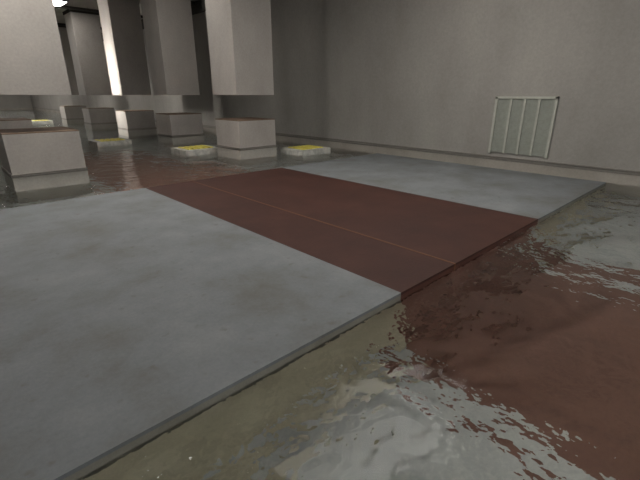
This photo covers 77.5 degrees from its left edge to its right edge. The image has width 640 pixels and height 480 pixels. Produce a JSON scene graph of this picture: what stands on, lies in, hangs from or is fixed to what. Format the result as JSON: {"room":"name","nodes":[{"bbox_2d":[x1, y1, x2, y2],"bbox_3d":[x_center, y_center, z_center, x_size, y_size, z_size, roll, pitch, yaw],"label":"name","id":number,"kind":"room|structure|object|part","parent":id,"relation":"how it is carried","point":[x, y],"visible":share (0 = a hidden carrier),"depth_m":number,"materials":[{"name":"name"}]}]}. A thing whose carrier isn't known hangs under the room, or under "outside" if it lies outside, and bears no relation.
{"room":"flooded basement","nodes":[
{"label":"flooded basement","id":0,"kind":"room"},
{"bbox_2d":[0,95,32,108],"bbox_3d":[-42.399,-16.001,42.537,18.920,6.720,0.300,-18,27,-40],"label":"wall","id":1,"kind":"structure","parent":0,"point":[6,101],"depth_m":47.95,"materials":[{"name":"concrete"}]},
{"bbox_2d":[0,108,32,109],"bbox_3d":[-42.300,-13.437,43.341,18.900,1.350,0.030,-18,27,-40],"label":"baseboard","id":2,"kind":"structure","parent":1,"relation":"attached to","point":[1,108],"depth_m":48.17,"materials":[{"name":"concrete"}]},
{"bbox_2d":[54,0,196,32],"bbox_3d":[-19.262,-10.955,18.374,19.520,0.300,67.600,-18,27,-40],"label":"ceiling","id":3,"kind":"structure","parent":0,"point":[90,4],"depth_m":18.57,"materials":[{"name":"concrete"}]},
{"bbox_2d":[0,0,71,94],"bbox_3d":[-5.628,-4.606,7.009,1.290,3.870,1.290,-18,27,-40],"label":"pillar","id":4,"kind":"structure","parent":3,"relation":"hanging from","point":[32,61],"depth_m":7.06,"materials":[{"name":"concrete"}]},
{"bbox_2d":[53,0,67,5],"bbox_3d":[-11.764,-10.426,17.475,1.000,0.080,1.300,-18,27,-40],"label":"ceiling light","id":5,"kind":"object","parent":3,"relation":"attached to","point":[55,2],"visible":0.5,"depth_m":17.39,"materials":[{"name":"white"}]},
{"bbox_2d":[58,25,78,94],"bbox_3d":[-15.664,-10.918,24.379,1.290,3.870,1.290,-18,27,-40],"label":"pillar","id":6,"kind":"structure","parent":3,"relation":"hanging from","point":[62,29],"depth_m":24.03,"materials":[{"name":"concrete"}]},
{"bbox_2d":[62,9,111,94],"bbox_3d":[-11.873,-9.487,20.439,1.290,3.870,1.290,-18,27,-40],"label":"pillar","id":7,"kind":"structure","parent":3,"relation":"hanging from","point":[83,28],"depth_m":19.99,"materials":[{"name":"concrete"}]},
{"bbox_2d":[97,0,150,94],"bbox_3d":[-8.323,-8.241,17.011,1.290,3.870,1.290,-18,27,-40],"label":"pillar","id":8,"kind":"structure","parent":3,"relation":"hanging from","point":[121,23],"depth_m":16.61,"materials":[{"name":"concrete"}]},
{"bbox_2d":[141,0,199,94],"bbox_3d":[-5.316,-7.186,14.108,1.290,3.870,1.290,-18,27,-40],"label":"pillar","id":9,"kind":"structure","parent":3,"relation":"hanging from","point":[168,24],"depth_m":13.81,"materials":[{"name":"concrete"}]},
{"bbox_2d":[205,0,273,94],"bbox_3d":[-2.175,-5.939,10.677,1.290,3.870,1.290,-18,27,-40],"label":"pillar","id":10,"kind":"structure","parent":3,"relation":"hanging from","point":[239,31],"depth_m":10.51,"materials":[{"name":"concrete"}]},
{"bbox_2d":[0,110,639,479],"bbox_3d":[-19.262,-5.579,20.327,18.880,0.001,66.960,-18,27,-40],"label":"water","id":11,"kind":"object","parent":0,"point":[521,361],"visible":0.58,"depth_m":2.57,"materials":[{"name":"liquid"}]},
{"bbox_2d":[30,0,639,173],"bbox_3d":[-12.284,-9.913,25.783,0.300,6.720,67.000,-18,27,-40],"label":"wall","id":12,"kind":"structure","parent":0,"point":[426,74],"depth_m":10.36,"materials":[{"name":"concrete"}]},
{"bbox_2d":[54,5,142,17],"bbox_3d":[-15.792,-9.490,14.914,18.800,0.110,0.220,-18,27,-40],"label":"trim","id":13,"kind":"structure","parent":12,"relation":"attached to","point":[62,6],"depth_m":18.74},
{"bbox_2d":[101,0,205,40],"bbox_3d":[-12.433,-12.816,24.578,0.130,0.460,67.000,-18,27,-40],"label":"trim","id":14,"kind":"structure","parent":12,"relation":"attached to","point":[199,6],"depth_m":17.50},
{"bbox_2d":[33,107,639,186],"bbox_3d":[-12.397,-7.353,26.600,0.030,1.350,67.000,-18,27,-40],"label":"baseboard","id":15,"kind":"structure","parent":12,"relation":"attached to","point":[630,180],"depth_m":10.07,"materials":[{"name":"concrete"}]},
{"bbox_2d":[488,96,558,157],"bbox_3d":[4.620,-2.607,9.166,0.060,1.300,1.350,-18,27,-40],"label":"air vent","id":16,"kind":"object","parent":12,"relation":"in","point":[521,125],"visible":1,"depth_m":9.12,"materials":[{"name":"grey metal"}]},
{"bbox_3d":[4.310,-2.710,9.492,0.024,1.230,0.308,-18,27,-40],"label":"louvre panel","id":17,"kind":"part","parent":16,"relation":"part of","materials":[{"name":"grey metal"}]},
{"bbox_3d":[4.521,-2.634,9.282,0.024,1.230,0.308,-18,27,-40],"label":"louvre panel","id":18,"kind":"part","parent":16,"relation":"part of","materials":[{"name":"grey metal"}]},
{"bbox_3d":[4.733,-2.558,9.072,0.024,1.230,0.308,-18,27,-40],"label":"louvre panel","id":19,"kind":"part","parent":16,"relation":"part of","materials":[{"name":"grey metal"}]},
{"bbox_3d":[4.944,-2.481,8.862,0.024,1.230,0.308,-18,27,-40],"label":"louvre panel","id":20,"kind":"part","parent":16,"relation":"part of","materials":[{"name":"grey metal"}]},
{"bbox_3d":[-19.262,-4.357,20.771,19.520,0.300,67.600,-18,27,-40],"label":"floor","id":21,"kind":"structure","parent":0,"visible":0},
{"bbox_2d":[0,118,32,159],"bbox_3d":[-9.057,-2.397,11.712,1.278,2.205,1.278,-18,27,-40],"label":"stub","id":22,"kind":"object","parent":21,"relation":"on","point":[5,123],"visible":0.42,"depth_m":11.15,"materials":[{"name":"concrete"}]},
{"bbox_2d":[31,120,52,123],"bbox_3d":[-17.947,-7.069,25.837,1.150,1.338,1.050,-18,27,-40],"label":"block","id":23,"kind":"object","parent":21,"relation":"on","point":[33,121],"visible":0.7,"depth_m":25.30,"materials":[{"name":"concrete"}]},
{"bbox_2d":[0,126,89,191],"bbox_3d":[-5.628,-1.145,8.267,1.278,2.205,1.278,-18,27,-40],"label":"pillar base","id":24,"kind":"object","parent":21,"relation":"on","point":[42,157],"visible":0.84,"depth_m":7.63,"materials":[{"name":"concrete"}]},
{"bbox_2d":[59,106,85,123],"bbox_3d":[-15.664,-7.457,25.637,1.278,2.205,1.278,-18,27,-40],"label":"stub","id":25,"kind":"object","parent":21,"relation":"on","point":[69,114],"visible":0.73,"depth_m":24.94,"materials":[{"name":"concrete"}]},
{"bbox_2d":[82,107,116,129],"bbox_3d":[-11.873,-6.026,21.697,1.278,2.205,1.278,-18,27,-40],"label":"stub","id":26,"kind":"object","parent":21,"relation":"on","point":[101,117],"visible":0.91,"depth_m":21.08,"materials":[{"name":"concrete"}]},
{"bbox_2d":[88,138,131,146],"bbox_3d":[-7.638,-3.027,14.716,1.150,1.338,1.050,-18,27,-40],"label":"block","id":27,"kind":"object","parent":21,"relation":"on","point":[112,141],"visible":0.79,"depth_m":14.23,"materials":[{"name":"concrete"}]},
{"bbox_2d":[115,110,156,135],"bbox_3d":[-8.323,-4.780,18.268,1.278,2.205,1.278,-18,27,-40],"label":"stub","id":28,"kind":"object","parent":21,"relation":"on","point":[130,122],"visible":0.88,"depth_m":17.66,"materials":[{"name":"concrete"}]},
{"bbox_2d":[156,112,204,144],"bbox_3d":[-5.316,-3.725,15.366,1.278,2.205,1.278,-18,27,-40],"label":"stub","id":29,"kind":"object","parent":21,"relation":"on","point":[183,127],"visible":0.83,"depth_m":14.75,"materials":[{"name":"concrete"}]},
{"bbox_2d":[171,145,216,155],"bbox_3d":[-3.864,-2.268,12.625,1.150,1.338,1.050,-18,27,-40],"label":"block","id":30,"kind":"object","parent":21,"relation":"on","point":[194,150],"visible":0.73,"depth_m":12.13,"materials":[{"name":"concrete"}]},
{"bbox_2d":[0,188,400,479],"bbox_3d":[-3.881,1.160,3.366,7.170,1.220,5.785,-18,27,-40],"label":"concrete slab","id":31,"kind":"object","parent":21,"relation":"on","point":[125,316],"visible":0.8,"depth_m":3.10,"materials":[{"name":"grey concrete"}]},
{"bbox_2d":[215,117,276,159],"bbox_3d":[-2.175,-2.478,11.935,1.278,2.205,1.278,-18,27,-40],"label":"stub","id":32,"kind":"object","parent":21,"relation":"on","point":[243,138],"visible":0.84,"depth_m":11.30,"materials":[{"name":"concrete"}]},
{"bbox_2d":[281,145,330,155],"bbox_3d":[-0.448,-2.267,12.624,1.150,1.338,1.050,-18,27,-40],"label":"block","id":33,"kind":"object","parent":21,"relation":"on","point":[303,150],"visible":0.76,"depth_m":12.14,"materials":[{"name":"concrete"}]},
{"bbox_2d":[146,168,537,298],"bbox_3d":[-0.105,-0.062,6.726,3.230,1.223,5.791,-18,27,-40],"label":"walkway","id":34,"kind":"object","parent":21,"relation":"on","point":[403,242],"visible":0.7,"depth_m":5.43,"materials":[{"name":"paint"}]},
{"bbox_2d":[282,153,605,223],"bbox_3d":[2.382,-0.866,8.940,3.620,1.220,5.785,-18,27,-40],"label":"concrete slab","id":35,"kind":"object","parent":21,"relation":"on","point":[534,195],"visible":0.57,"depth_m":8.00,"materials":[{"name":"grey concrete"}]}
]}

